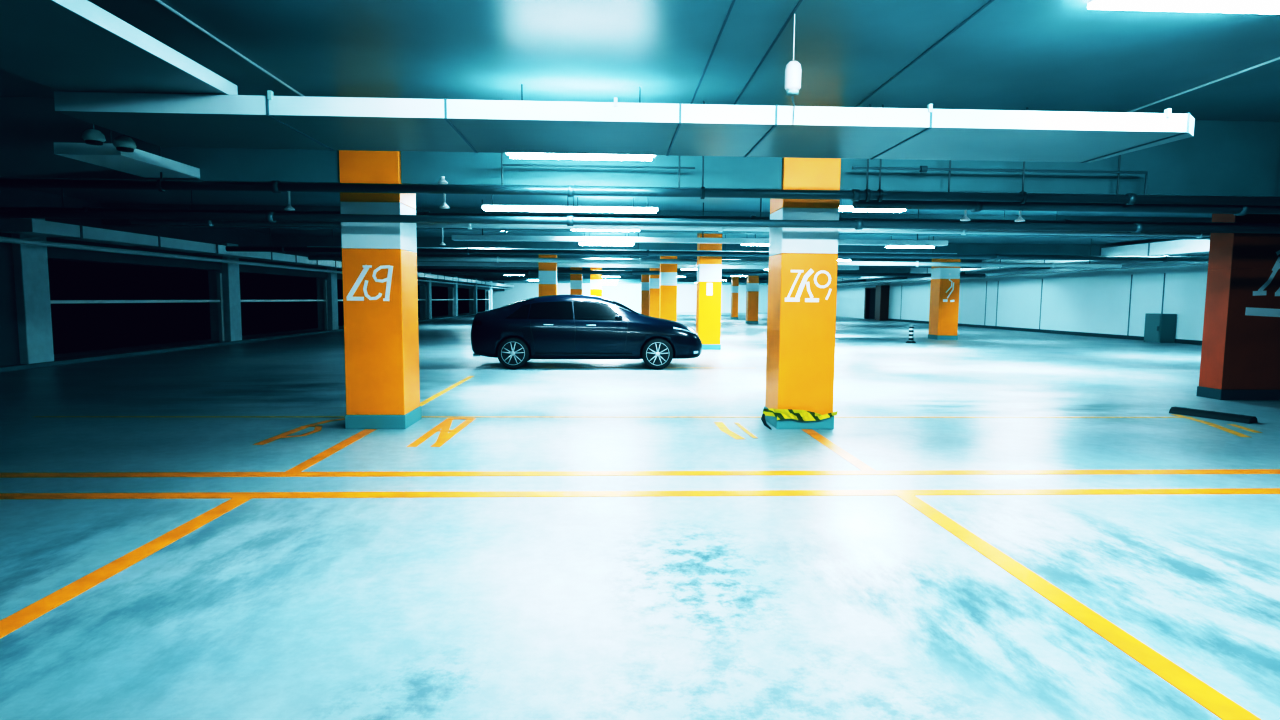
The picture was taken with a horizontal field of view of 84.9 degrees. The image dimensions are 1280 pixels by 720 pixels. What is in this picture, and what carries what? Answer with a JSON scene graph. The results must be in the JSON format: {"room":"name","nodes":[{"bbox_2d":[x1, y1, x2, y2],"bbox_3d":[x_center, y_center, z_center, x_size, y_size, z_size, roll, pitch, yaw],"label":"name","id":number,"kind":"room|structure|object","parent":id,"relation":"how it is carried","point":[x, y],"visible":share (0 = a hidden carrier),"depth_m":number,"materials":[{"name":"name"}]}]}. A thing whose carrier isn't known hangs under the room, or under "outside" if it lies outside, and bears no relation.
{"room":"parking garage","nodes":[
{"label":"parking garage","id":0,"kind":"room"},
{"bbox_2d":[0,188,504,365],"bbox_3d":[-12.906,-3.731,38.311,0.450,3.380,70.000,0,5,-2],"label":"wall","id":1,"kind":"structure","parent":0,"point":[9,197],"depth_m":15.54,"materials":[{"name":"concrete"}]},
{"bbox_2d":[0,314,475,372],"bbox_3d":[-12.834,-2.092,38.457,0.620,0.090,70.000,0,5,-2],"label":"trim","id":2,"kind":"structure","parent":1,"relation":"attached to","point":[155,350],"depth_m":16.95,"materials":[{"name":"concrete"}]},
{"bbox_2d":[10,218,53,363],"bbox_3d":[-11.758,-1.348,13.310,0.570,2.810,0.620,0,5,-2],"label":"concrete pillar","id":3,"kind":"structure","parent":2,"relation":"on","point":[30,262],"depth_m":13.22,"materials":[{"name":"paint"}]},
{"bbox_2d":[50,273,224,341],"bbox_3d":[-11.825,-1.221,16.860,0.100,1.950,6.430,0,5,-2],"label":"guard rail","id":4,"kind":"object","parent":2,"relation":"on","point":[219,300],"visible":0.55,"depth_m":18.39,"materials":[{"name":"grey metal"}]},
{"bbox_2d":[208,243,241,340],"bbox_3d":[-12.055,-1.961,20.327,0.570,2.810,0.620,0,5,-2],"label":"concrete pillar","id":5,"kind":"structure","parent":2,"relation":"on","point":[230,274],"depth_m":20.10,"materials":[{"name":"paint"}]},
{"bbox_2d":[241,280,327,329],"bbox_3d":[-12.129,-1.850,24.051,0.100,1.950,6.780,0,5,-2],"label":"guard rail","id":6,"kind":"object","parent":2,"relation":"on","point":[324,281],"visible":0.48,"depth_m":27.20,"materials":[{"name":"grey metal"}]},
{"bbox_2d":[316,260,338,329],"bbox_3d":[-12.367,-2.606,27.692,0.570,2.810,0.620,0,5,-2],"label":"concrete pillar","id":7,"kind":"structure","parent":2,"relation":"on","point":[332,292],"depth_m":27.46,"materials":[{"name":"paint"}]},
{"bbox_2d":[418,287,426,318],"bbox_3d":[-12.753,-3.139,38.781,0.100,1.950,6.780,0,5,-2],"label":"guard rail","id":8,"kind":"object","parent":2,"relation":"on","point":[424,299],"visible":0.33,"depth_m":41.99,"materials":[{"name":"grey metal"}]},
{"bbox_2d":[419,273,431,318],"bbox_3d":[-12.990,-3.894,42.422,0.570,2.810,0.620,0,5,-2],"label":"concrete pillar","id":9,"kind":"structure","parent":2,"relation":"on","point":[428,284],"depth_m":42.18,"materials":[{"name":"paint"}]},
{"bbox_2d":[432,288,453,315],"bbox_3d":[-13.065,-3.783,46.147,0.100,1.950,6.780,0,5,-2],"label":"guard rail","id":10,"kind":"object","parent":2,"relation":"on","point":[452,299],"visible":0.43,"depth_m":49.35,"materials":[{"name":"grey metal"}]},
{"bbox_2d":[448,276,457,315],"bbox_3d":[-13.302,-4.539,49.788,0.570,2.810,0.620,0,5,-2],"label":"concrete pillar","id":11,"kind":"structure","parent":2,"relation":"on","point":[455,287],"depth_m":49.54,"materials":[{"name":"paint"}]},
{"bbox_2d":[469,279,477,313],"bbox_3d":[-13.614,-5.183,57.153,0.570,2.810,0.620,0,5,-2],"label":"concrete pillar","id":12,"kind":"structure","parent":2,"relation":"on","point":[475,287],"depth_m":56.90,"materials":[{"name":"paint"}]},
{"bbox_2d":[485,281,492,310],"bbox_3d":[-13.926,-5.827,64.518,0.570,2.810,0.620,0,5,-2],"label":"concrete pillar","id":13,"kind":"structure","parent":2,"relation":"on","point":[490,290],"depth_m":64.25,"materials":[{"name":"paint"}]},
{"bbox_2d":[0,218,513,287],"bbox_3d":[-12.097,-4.976,42.356,0.624,0.254,60.800,0,5,-2],"label":"duct","id":14,"kind":"object","parent":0,"point":[33,227],"visible":0.8,"depth_m":15.36,"materials":[{"name":"metal"}]},
{"bbox_2d":[0,236,509,288],"bbox_3d":[-12.184,-4.692,42.025,0.100,0.095,61.500,0,5,-2],"label":"pipe","id":15,"kind":"object","parent":14,"relation":"attached to","point":[2,239],"visible":1,"depth_m":15.89,"materials":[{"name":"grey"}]},
{"bbox_2d":[492,283,767,312],"bbox_3d":[0.874,-6.729,73.948,34.000,3.380,0.300,0,5,-2],"label":"wall","id":16,"kind":"structure","parent":0,"point":[629,295],"depth_m":73.72,"materials":[{"name":"paint"}]},
{"bbox_2d":[0,312,1279,719],"bbox_3d":[2.488,-1.530,35.639,34.000,0.300,79.000,0,5,-2],"label":"floor","id":17,"kind":"structure","parent":0,"point":[664,607],"depth_m":4.07,"materials":[{"name":"concrete"}]},
{"bbox_2d":[0,498,251,637],"bbox_3d":[-2.682,1.118,3.034,0.130,0.003,3.670,0,5,-2],"label":"painted line","id":18,"kind":"object","parent":17,"relation":"on","point":[9,624],"visible":1,"depth_m":3.55,"materials":[{"name":"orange paint"}]},
{"bbox_2d":[253,418,344,444],"bbox_3d":[-3.507,0.733,7.379,0.330,0.003,1.566,1,5,4],"label":"floor marking","id":19,"kind":"object","parent":17,"relation":"on","point":[317,428],"depth_m":7.21,"materials":[{"name":"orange paint"}]},
{"bbox_2d":[286,429,376,471],"bbox_3d":[-2.813,0.815,6.503,0.120,0.003,1.840,0,5,-2],"label":"painted line","id":20,"kind":"object","parent":17,"relation":"on","point":[306,464],"visible":1,"depth_m":6.29,"materials":[{"name":"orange paint"}]},
{"bbox_2d":[339,150,421,428],"bbox_3d":[-2.813,-0.975,7.612,0.634,3.376,0.644,0,5,-2],"label":"pillar","id":21,"kind":"structure","parent":17,"relation":"on","point":[380,280],"depth_m":7.36,"materials":[{"name":"orange paint"}]},
{"bbox_2d":[407,418,475,446],"bbox_3d":[-2.049,0.744,7.370,0.350,0.005,1.596,0,5,-2],"label":"floor marking","id":22,"kind":"object","parent":17,"relation":"on","point":[444,436],"depth_m":7.27,"materials":[{"name":"yellow paint"}]},
{"bbox_2d":[420,376,473,405],"bbox_3d":[-2.923,0.475,10.397,0.090,0.003,4.340,0,5,-2],"label":"painted line","id":23,"kind":"object","parent":17,"relation":"on","point":[422,403],"visible":0.64,"depth_m":10.44,"materials":[{"name":"yellow paint"}]},
{"bbox_2d":[538,255,556,296],"bbox_3d":[-3.321,-2.517,25.269,0.644,3.376,0.644,0,5,-2],"label":"pillar","id":24,"kind":"structure","parent":17,"relation":"on","point":[547,273],"depth_m":24.92,"materials":[{"name":"orange paint"}]},
{"bbox_2d":[570,267,581,294],"bbox_3d":[-3.460,-3.629,38.017,0.644,3.376,0.624,0,5,-2],"label":"pillar","id":25,"kind":"structure","parent":17,"relation":"on","point":[575,279],"depth_m":37.67,"materials":[{"name":"orange paint"}]},
{"bbox_2d":[471,295,701,368],"bbox_3d":[-1.071,-0.625,14.676,4.717,1.481,2.240,0,5,-3],"label":"car","id":26,"kind":"object","parent":17,"relation":"on","point":[552,326],"visible":1,"depth_m":13.83,"materials":[{"name":"blue paint"}]},
{"bbox_2d":[590,268,601,296],"bbox_3d":[-2.319,-3.538,37.068,0.644,3.376,0.624,0,5,-2],"label":"pillar","id":27,"kind":"structure","parent":17,"relation":"on","point":[595,279],"depth_m":36.73,"materials":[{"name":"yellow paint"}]},
{"bbox_2d":[538,367,668,367],"bbox_3d":[-0.311,0.155,14.302,5.400,0.003,0.070,0,5,-2],"label":"painted line","id":28,"kind":"object","parent":17,"relation":"on","point":[538,367],"visible":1,"depth_m":14.26,"materials":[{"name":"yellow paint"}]},
{"bbox_2d":[34,416,1192,417],"bbox_3d":[-0.083,0.677,8.325,13.750,0.003,0.060,0,5,-2],"label":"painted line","id":29,"kind":"object","parent":17,"relation":"on","point":[34,416],"visible":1,"depth_m":8.32,"materials":[{"name":"yellow paint"}]},
{"bbox_2d":[0,488,1279,498],"bbox_3d":[0.031,0.964,5.049,18.500,0.003,0.140,0,5,-2],"label":"painted line","id":30,"kind":"object","parent":17,"relation":"on","point":[1239,490],"visible":1,"depth_m":5.04,"materials":[{"name":"yellow paint"}]},
{"bbox_2d":[0,469,1279,477],"bbox_3d":[0.006,0.912,5.636,18.500,0.003,0.140,0,5,-2],"label":"painted line","id":31,"kind":"object","parent":17,"relation":"on","point":[1219,471],"visible":1,"depth_m":5.64,"materials":[{"name":"yellow paint"}]},
{"bbox_2d":[641,275,648,315],"bbox_3d":[0.410,-3.874,41.173,0.684,3.376,0.624,0,5,-2],"label":"pillar","id":32,"kind":"structure","parent":17,"relation":"on","point":[644,278],"depth_m":40.89,"materials":[{"name":"orange paint"}]},
{"bbox_2d":[649,268,659,317],"bbox_3d":[0.784,-3.203,33.511,0.684,3.376,0.624,0,5,-2],"label":"pillar","id":33,"kind":"structure","parent":17,"relation":"on","point":[654,280],"depth_m":33.22,"materials":[{"name":"orange paint"}]},
{"bbox_2d":[659,256,676,321],"bbox_3d":[1.039,-2.533,25.844,0.624,3.376,0.624,0,5,-2],"label":"pillar","id":34,"kind":"structure","parent":17,"relation":"on","point":[668,272],"depth_m":25.55,"materials":[{"name":"orange paint"}]},
{"bbox_2d":[696,234,721,349],"bbox_3d":[1.945,-2.000,19.811,0.644,3.376,0.644,0,5,-2],"label":"pillar","id":35,"kind":"structure","parent":17,"relation":"on","point":[709,268],"depth_m":19.53,"materials":[{"name":"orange paint"}]},
{"bbox_2d":[731,277,738,318],"bbox_3d":[6.825,-4.630,50.421,0.444,3.376,0.624,0,5,-2],"label":"pillar","id":36,"kind":"structure","parent":17,"relation":"on","point":[734,280],"depth_m":50.16,"materials":[{"name":"orange paint"}]},
{"bbox_2d":[714,422,756,439],"bbox_3d":[1.024,0.755,7.540,0.315,0.003,1.008,0,5,-2],"label":"painted marking","id":37,"kind":"object","parent":17,"relation":"on","point":[720,425],"depth_m":7.51,"materials":[{"name":"yellow paint"}]},
{"bbox_2d":[745,276,758,323],"bbox_3d":[6.654,-3.848,41.440,0.644,3.376,0.624,0,5,-2],"label":"pillar","id":38,"kind":"structure","parent":17,"relation":"on","point":[752,285],"depth_m":41.18,"materials":[{"name":"orange paint"}]},
{"bbox_2d":[764,157,840,428],"bbox_3d":[1.802,-0.956,7.809,0.634,3.376,0.644,0,5,-2],"label":"pillar","id":39,"kind":"structure","parent":17,"relation":"on","point":[803,262],"depth_m":7.54,"materials":[{"name":"orange paint"}]},
{"bbox_2d":[761,408,837,429],"bbox_3d":[1.722,0.640,7.569,0.825,0.227,0.114,1,5,4],"label":"tape","id":40,"kind":"object","parent":39,"relation":"attached to","point":[802,415],"visible":1,"depth_m":7.55,"materials":[{"name":"yellow plastic"}]},
{"bbox_2d":[801,429,874,469],"bbox_3d":[1.852,0.834,6.702,0.120,0.003,1.840,0,5,-2],"label":"painted line","id":41,"kind":"object","parent":17,"relation":"on","point":[856,462],"visible":1,"depth_m":6.53,"materials":[{"name":"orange paint"}]},
{"bbox_2d":[875,285,888,319],"bbox_3d":[17.525,-4.131,50.717,0.610,2.500,1.000,0,5,-2],"label":"pillar","id":42,"kind":"structure","parent":17,"relation":"on","point":[882,291],"depth_m":50.27,"materials":[{"name":"brown paint"}]},
{"bbox_2d":[906,326,915,342],"bbox_3d":[9.109,-0.864,23.519,0.320,0.580,0.320,0,5,-2],"label":"bollard","id":43,"kind":"object","parent":17,"relation":"on","point":[911,328],"visible":0.98,"depth_m":23.45,"materials":[{"name":"plastic"}]},
{"bbox_2d":[928,259,960,339],"bbox_3d":[11.293,-2.462,25.958,0.764,3.376,0.774,0,5,-2],"label":"pillar","id":44,"kind":"structure","parent":17,"relation":"on","point":[945,281],"depth_m":25.65,"materials":[{"name":"orange paint"}]},
{"bbox_2d":[896,495,1260,719],"bbox_3d":[1.994,1.137,3.233,0.130,0.003,3.670,0,5,-2],"label":"painted line","id":45,"kind":"object","parent":17,"relation":"on","point":[1194,688],"visible":1,"depth_m":3.02,"materials":[{"name":"yellow paint"}]},
{"bbox_2d":[1144,313,1176,342],"bbox_3d":[18.624,-1.148,25.102,0.595,1.020,0.760,0,5,-2],"label":"cabinet","id":46,"kind":"object","parent":17,"relation":"on","point":[1159,328],"visible":1,"depth_m":24.77,"materials":[{"name":"metal"}]},
{"bbox_2d":[1169,407,1257,423],"bbox_3d":[7.036,0.669,8.615,0.200,0.082,0.840,-2,6,-26],"label":"wheel stop","id":47,"kind":"object","parent":17,"relation":"on","point":[1174,410],"visible":1,"depth_m":8.54,"materials":[{"name":"black rubber"}]},
{"bbox_2d":[1171,414,1261,436],"bbox_3d":[6.704,0.753,8.073,0.380,0.003,1.519,2,5,14],"label":"painted marking","id":48,"kind":"object","parent":17,"relation":"on","point":[1178,415],"depth_m":7.93,"materials":[{"name":"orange paint"}]},
{"bbox_2d":[1197,214,1279,399],"bbox_3d":[8.994,-1.114,10.280,1.074,3.376,0.424,0,5,-2],"label":"pillar","id":49,"kind":"structure","parent":17,"relation":"on","point":[1240,352],"depth_m":10.15,"materials":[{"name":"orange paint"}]},
{"bbox_2d":[0,0,1279,244],"bbox_3d":[2.517,-5.196,35.319,34.000,0.300,79.000,0,5,-2],"label":"ceiling","id":50,"kind":"structure","parent":0,"point":[1037,55],"depth_m":5.74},
{"bbox_2d":[82,124,105,144],"bbox_3d":[-4.394,-2.124,5.606,0.156,0.770,0.156,-2,6,-25],"label":"ceiling fitting","id":51,"kind":"object","parent":50,"relation":"hanging from","point":[92,136],"visible":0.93,"depth_m":5.59,"materials":[{"name":"teal"}]},
{"bbox_2d":[0,0,237,94],"bbox_3d":[-3.107,-1.747,0.730,1.090,0.654,8.020,0,5,-2],"label":"duct","id":52,"kind":"object","parent":50,"relation":"hanging from","point":[60,45],"visible":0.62,"depth_m":3.92,"materials":[{"name":"metal"}]},
{"bbox_2d":[113,134,136,151],"bbox_3d":[-4.155,-2.098,5.619,0.156,0.820,0.156,-2,6,-25],"label":"ceiling fitting","id":53,"kind":"object","parent":50,"relation":"hanging from","point":[123,143],"visible":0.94,"depth_m":5.61,"materials":[{"name":"teal"}]},
{"bbox_2d":[53,129,199,177],"bbox_3d":[-4.785,-2.225,6.787,0.560,0.780,1.600,0,5,-2],"label":"duct","id":54,"kind":"object","parent":50,"relation":"hanging from","point":[141,163],"visible":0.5,"depth_m":6.37,"materials":[{"name":"metal"}]},
{"bbox_2d":[156,146,165,191],"bbox_3d":[-4.687,-2.134,6.829,0.032,0.967,0.124,0,5,-2],"label":"hanger","id":55,"kind":"object","parent":50,"relation":"hanging from","point":[158,182],"visible":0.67,"depth_m":6.83,"materials":[{"name":"teal"}]},
{"bbox_2d":[0,97,339,182],"bbox_3d":[-7.232,-2.275,7.261,8.250,0.799,0.420,0,5,-2],"label":"ceiling beam","id":56,"kind":"structure","parent":50,"relation":"attached to","point":[29,126],"depth_m":7.15,"materials":[{"name":"concrete"}]},
{"bbox_2d":[155,0,303,95],"bbox_3d":[-3.138,-2.212,2.437,0.022,0.022,9.500,0,5,-2],"label":"conduit","id":57,"kind":"object","parent":50,"relation":"attached to","point":[158,1],"visible":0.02,"depth_m":5.47,"materials":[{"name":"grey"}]},
{"bbox_2d":[482,195,577,211],"bbox_3d":[-1.609,-2.542,10.259,1.400,0.701,0.176,0,5,-2],"label":"ceiling light","id":58,"kind":"object","parent":50,"relation":"hanging from","point":[492,207],"visible":0.72,"depth_m":10.23,"materials":[{"name":"white"}]},
{"bbox_2d":[506,84,655,160],"bbox_3d":[-0.551,-2.232,6.563,1.400,0.661,0.176,0,5,-2],"label":"ceiling light","id":59,"kind":"object","parent":50,"relation":"hanging from","point":[512,155],"visible":0.62,"depth_m":6.57,"materials":[{"name":"white"}]},
{"bbox_2d":[401,151,782,189],"bbox_3d":[-0.493,-2.247,7.549,4.000,0.799,0.420,0,5,-2],"label":"ceiling beam","id":60,"kind":"structure","parent":50,"relation":"attached to","point":[417,167],"depth_m":7.36,"materials":[{"name":"concrete"}]},
{"bbox_2d":[501,153,694,187],"bbox_3d":[-0.420,-2.163,7.107,1.970,0.890,0.022,0,5,-2],"label":"frame","id":61,"kind":"object","parent":50,"relation":"hanging from","point":[502,164],"visible":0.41,"depth_m":7.12,"materials":[{"name":"teal"}]},
{"bbox_2d":[570,197,639,230],"bbox_3d":[-0.677,-2.873,13.786,1.400,0.641,0.176,0,5,-2],"label":"ceiling light","id":62,"kind":"object","parent":50,"relation":"hanging from","point":[577,197],"visible":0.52,"depth_m":13.85,"materials":[{"name":"white"}]},
{"bbox_2d":[579,232,634,245],"bbox_3d":[-0.837,-3.203,17.568,1.400,0.641,0.176,0,5,-2],"label":"ceiling light","id":63,"kind":"object","parent":50,"relation":"hanging from","point":[580,243],"visible":0.77,"depth_m":17.54,"materials":[{"name":"white"}]},
{"bbox_2d":[563,197,657,212],"bbox_3d":[-0.430,-2.538,10.309,1.400,0.701,0.176,0,5,-2],"label":"ceiling light","id":64,"kind":"object","parent":50,"relation":"hanging from","point":[580,208],"visible":0.72,"depth_m":10.28,"materials":[{"name":"white"}]},
{"bbox_2d":[54,90,1194,162],"bbox_3d":[0.056,-1.741,5.301,7.850,0.161,1.120,0,5,-2],"label":"duct","id":65,"kind":"object","parent":50,"relation":"hanging from","point":[269,121],"visible":1,"depth_m":4.92,"materials":[{"name":"paint"}]},
{"bbox_2d":[484,278,767,282],"bbox_3d":[1.859,-7.150,62.057,31.050,0.459,0.420,0,5,-2],"label":"ceiling beam","id":66,"kind":"structure","parent":50,"relation":"attached to","point":[491,279],"depth_m":61.68,"materials":[{"name":"concrete"}]},
{"bbox_2d":[307,229,956,253],"bbox_3d":[-0.046,-3.250,18.979,17.500,0.780,0.350,0,5,-2],"label":"duct","id":67,"kind":"object","parent":50,"relation":"hanging from","point":[332,229],"visible":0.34,"depth_m":18.83,"materials":[{"name":"metal"}]},
{"bbox_2d":[498,281,767,284],"bbox_3d":[1.535,-7.820,69.721,31.050,0.459,0.420,0,5,-2],"label":"ceiling beam","id":68,"kind":"structure","parent":50,"relation":"attached to","point":[498,281],"depth_m":69.39,"materials":[{"name":"concrete"}]},
{"bbox_2d":[417,256,858,269],"bbox_3d":[-0.366,-3.902,26.544,17.500,0.800,0.350,0,5,-2],"label":"duct","id":69,"kind":"object","parent":50,"relation":"hanging from","point":[485,264],"visible":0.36,"depth_m":26.35,"materials":[{"name":"metal"}]},
{"bbox_2d":[0,188,1279,225],"bbox_3d":[1.614,-2.291,9.312,20.000,0.988,0.135,0,5,-2],"label":"pipe","id":70,"kind":"object","parent":50,"relation":"hanging from","point":[85,208],"visible":0.43,"depth_m":9.23,"materials":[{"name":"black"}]},
{"bbox_2d":[0,178,1279,205],"bbox_3d":[0.056,-1.695,7.068,15.700,0.122,0.122,0,5,-2],"label":"pipe","id":71,"kind":"object","parent":50,"relation":"hanging from","point":[274,186],"visible":1,"depth_m":7.03,"materials":[{"name":"teal"}]},
{"bbox_2d":[284,191,294,210],"bbox_3d":[-3.472,-1.585,6.928,0.100,0.200,0.100,0,5,-2],"label":"sprinkler head","id":72,"kind":"object","parent":71,"relation":"attached to","point":[288,207],"visible":1,"depth_m":6.92},
{"bbox_2d":[0,210,1279,233],"bbox_3d":[0.059,-1.375,6.965,15.700,0.103,0.103,0,5,-2],"label":"pipe","id":73,"kind":"object","parent":50,"relation":"hanging from","point":[858,224],"visible":1,"depth_m":6.93,"materials":[{"name":"teal"}]},
{"bbox_2d":[101,203,1211,239],"bbox_3d":[3.806,-3.127,16.073,31.050,0.459,0.420,0,5,-2],"label":"ceiling beam","id":74,"kind":"structure","parent":50,"relation":"attached to","point":[110,222],"depth_m":15.78,"materials":[{"name":"concrete"}]},
{"bbox_2d":[466,275,865,280],"bbox_3d":[2.184,-6.479,54.393,31.050,0.459,0.420,0,5,-2],"label":"ceiling beam","id":75,"kind":"structure","parent":50,"relation":"attached to","point":[467,276],"depth_m":53.92,"materials":[{"name":"concrete"}]},
{"bbox_2d":[129,190,1210,237],"bbox_3d":[3.495,-2.611,12.177,24.000,0.818,0.135,0,5,-2],"label":"pipe","id":76,"kind":"object","parent":50,"relation":"hanging from","point":[132,221],"visible":0.57,"depth_m":12.04,"materials":[{"name":"teal"}]},
{"bbox_2d":[442,273,906,278],"bbox_3d":[2.508,-5.809,46.729,31.050,0.459,0.420,0,5,-2],"label":"ceiling beam","id":77,"kind":"structure","parent":50,"relation":"attached to","point":[442,273],"depth_m":46.34,"materials":[{"name":"concrete"}]},
{"bbox_2d":[417,266,964,273],"bbox_3d":[2.833,-5.138,39.065,31.050,0.459,0.420,0,5,-2],"label":"ceiling beam","id":78,"kind":"structure","parent":50,"relation":"attached to","point":[861,269],"depth_m":38.77,"materials":[{"name":"concrete"}]},
{"bbox_2d":[452,200,947,245],"bbox_3d":[1.298,-2.821,14.402,10.200,0.820,0.250,0,5,-2],"label":"duct","id":79,"kind":"object","parent":50,"relation":"hanging from","point":[482,237],"visible":0.85,"depth_m":14.29,"materials":[{"name":"metal"}]},
{"bbox_2d":[417,259,985,277],"bbox_3d":[2.265,-4.034,29.382,25.000,0.988,0.216,0,5,-2],"label":"pipe","id":80,"kind":"object","parent":50,"relation":"hanging from","point":[423,270],"visible":0.57,"depth_m":29.26,"materials":[{"name":"teal"}]},
{"bbox_2d":[700,101,704,198],"bbox_3d":[0.638,-2.112,7.056,0.032,0.967,0.124,0,5,-2],"label":"hanger","id":81,"kind":"object","parent":50,"relation":"hanging from","point":[702,187],"visible":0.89,"depth_m":7.06,"materials":[{"name":"teal"}]},
{"bbox_2d":[690,0,734,103],"bbox_3d":[0.709,-2.203,2.600,0.014,0.012,9.500,0,5,-2],"label":"trim","id":82,"kind":"structure","parent":50,"relation":"attached to","point":[733,1],"depth_m":5.46,"materials":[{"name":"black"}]},
{"bbox_2d":[308,235,1121,267],"bbox_3d":[2.603,-3.369,21.417,25.000,0.924,0.189,0,5,-2],"label":"pipe","id":83,"kind":"object","parent":50,"relation":"hanging from","point":[310,257],"visible":0.7,"depth_m":21.40,"materials":[{"name":"teal"}]},
{"bbox_2d":[226,228,1208,261],"bbox_3d":[2.792,-2.959,16.939,25.000,0.961,0.162,0,5,-2],"label":"pipe","id":84,"kind":"object","parent":50,"relation":"hanging from","point":[283,249],"visible":0.73,"depth_m":16.89,"materials":[{"name":"teal"}]},
{"bbox_2d":[272,235,1189,256],"bbox_3d":[3.481,-3.797,23.737,31.050,0.459,0.420,0,5,-2],"label":"ceiling beam","id":85,"kind":"structure","parent":50,"relation":"attached to","point":[277,240],"depth_m":23.45,"materials":[{"name":"concrete"}]},
{"bbox_2d":[417,253,1049,268],"bbox_3d":[3.157,-4.468,31.401,31.050,0.459,0.420,0,5,-2],"label":"ceiling beam","id":86,"kind":"structure","parent":50,"relation":"attached to","point":[418,254],"depth_m":31.07,"materials":[{"name":"concrete"}]},
{"bbox_2d":[733,0,802,104],"bbox_3d":[1.148,-2.201,2.619,0.014,0.012,9.500,0,5,-2],"label":"trim","id":87,"kind":"structure","parent":50,"relation":"attached to","point":[800,1],"depth_m":5.47,"materials":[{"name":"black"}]},
{"bbox_2d":[785,14,801,124],"bbox_3d":[1.072,-2.009,4.852,0.114,0.782,0.196,0,5,-2],"label":"pendant light","id":88,"kind":"object","parent":50,"relation":"hanging from","point":[793,70],"visible":1,"depth_m":4.86,"materials":[{"name":"white plastic"}]},
{"bbox_2d":[864,104,870,201],"bbox_3d":[2.327,-2.105,7.128,0.032,0.967,0.124,0,5,-2],"label":"hanger","id":89,"kind":"object","parent":50,"relation":"hanging from","point":[866,189],"visible":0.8,"depth_m":7.13,"materials":[{"name":"teal"}]},
{"bbox_2d":[839,206,906,211],"bbox_3d":[3.405,-2.598,10.768,1.400,0.601,0.176,0,5,-2],"label":"ceiling light","id":90,"kind":"object","parent":50,"relation":"hanging from","point":[841,208],"visible":0.36,"depth_m":10.73,"materials":[{"name":"white"}]},
{"bbox_2d":[876,105,883,201],"bbox_3d":[2.457,-2.105,7.134,0.032,0.967,0.124,0,5,-2],"label":"hanger","id":91,"kind":"object","parent":50,"relation":"hanging from","point":[880,190],"visible":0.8,"depth_m":7.14,"materials":[{"name":"teal"}]},
{"bbox_2d":[885,236,933,247],"bbox_3d":[7.763,-3.454,20.121,1.400,0.451,0.176,0,5,-2],"label":"ceiling light","id":92,"kind":"object","parent":50,"relation":"hanging from","point":[891,236],"visible":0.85,"depth_m":20.07,"materials":[{"name":"white"}]},
{"bbox_2d":[855,0,993,106],"bbox_3d":[2.397,-2.196,2.672,0.014,0.012,9.500,0,5,-2],"label":"trim","id":93,"kind":"structure","parent":50,"relation":"attached to","point":[990,1],"depth_m":5.46,"materials":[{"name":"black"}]},
{"bbox_2d":[837,261,1207,285],"bbox_3d":[16.131,-5.362,44.672,0.600,0.780,58.500,0,5,-2],"label":"cable tray","id":94,"kind":"object","parent":50,"relation":"hanging from","point":[1169,263],"visible":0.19,"depth_m":27.31,"materials":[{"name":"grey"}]},
{"bbox_2d":[1018,107,1027,203],"bbox_3d":[3.955,-2.098,7.198,0.032,0.967,0.124,0,5,-2],"label":"hanger","id":95,"kind":"object","parent":50,"relation":"hanging from","point":[1024,200],"visible":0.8,"depth_m":7.20,"materials":[{"name":"teal"}]},
{"bbox_2d":[837,239,1209,281],"bbox_3d":[15.333,-5.440,44.632,0.824,0.434,58.500,0,5,-2],"label":"duct","id":96,"kind":"object","parent":50,"relation":"hanging from","point":[1183,247],"visible":0.21,"depth_m":22.47,"materials":[{"name":"metal"}]},
{"bbox_2d":[840,120,1279,196],"bbox_3d":[10.896,-2.200,8.035,17.560,0.799,0.420,0,5,-2],"label":"ceiling beam","id":97,"kind":"structure","parent":50,"relation":"attached to","point":[1222,158],"depth_m":7.60,"materials":[{"name":"concrete"}]},
{"bbox_2d":[853,155,1279,215],"bbox_3d":[5.072,-2.071,7.408,5.650,1.041,0.162,0,5,-2],"label":"pipe","id":98,"kind":"object","parent":50,"relation":"hanging from","point":[973,206],"visible":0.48,"depth_m":7.38,"materials":[{"name":"teal"}]},
{"bbox_2d":[852,166,1147,194],"bbox_3d":[3.780,-1.857,7.332,3.164,0.325,0.070,0,5,-2],"label":"pipe","id":99,"kind":"object","parent":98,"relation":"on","point":[923,169],"visible":0.93,"depth_m":7.31,"materials":[{"name":"teal"}]},
{"bbox_2d":[1087,0,1279,13],"bbox_3d":[3.572,-2.303,4.471,1.400,0.091,0.176,0,5,-2],"label":"ceiling light","id":100,"kind":"object","parent":50,"relation":"hanging from","point":[1225,6],"visible":1,"depth_m":4.50,"materials":[{"name":"white"}]},
{"bbox_2d":[1125,57,1279,112],"bbox_3d":[5.255,-2.178,2.795,0.022,0.022,9.500,0,5,-2],"label":"conduit","id":101,"kind":"object","parent":50,"relation":"attached to","point":[1277,58],"visible":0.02,"depth_m":6.29,"materials":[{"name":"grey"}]},
{"bbox_2d":[836,254,1208,340],"bbox_3d":[18.406,-3.776,41.642,0.300,3.380,66.000,0,5,-2],"label":"wall","id":102,"kind":"structure","parent":0,"point":[1083,301],"depth_m":30.66,"materials":[{"name":"paint"}]},
{"bbox_2d":[864,287,875,318],"bbox_3d":[17.891,-4.303,53.178,0.350,2.420,3.700,0,5,-2],"label":"door","id":103,"kind":"structure","parent":102,"relation":"in","point":[869,303],"depth_m":54.56,"materials":[{"name":"black"}]},
{"bbox_2d":[900,273,1165,335],"bbox_3d":[18.518,-2.838,35.274,0.012,2.340,25.950,0,5,-2],"label":"trim","id":104,"kind":"structure","parent":102,"relation":"attached to","point":[1164,273],"depth_m":27.07,"materials":[{"name":"teal"}]},
{"bbox_2d":[888,319,1201,344],"bbox_3d":[18.720,-1.148,30.180,0.030,0.140,42.700,0,5,-2],"label":"baseboard","id":105,"kind":"structure","parent":102,"relation":"attached to","point":[1196,342],"depth_m":30.80,"materials":[{"name":"teal"}]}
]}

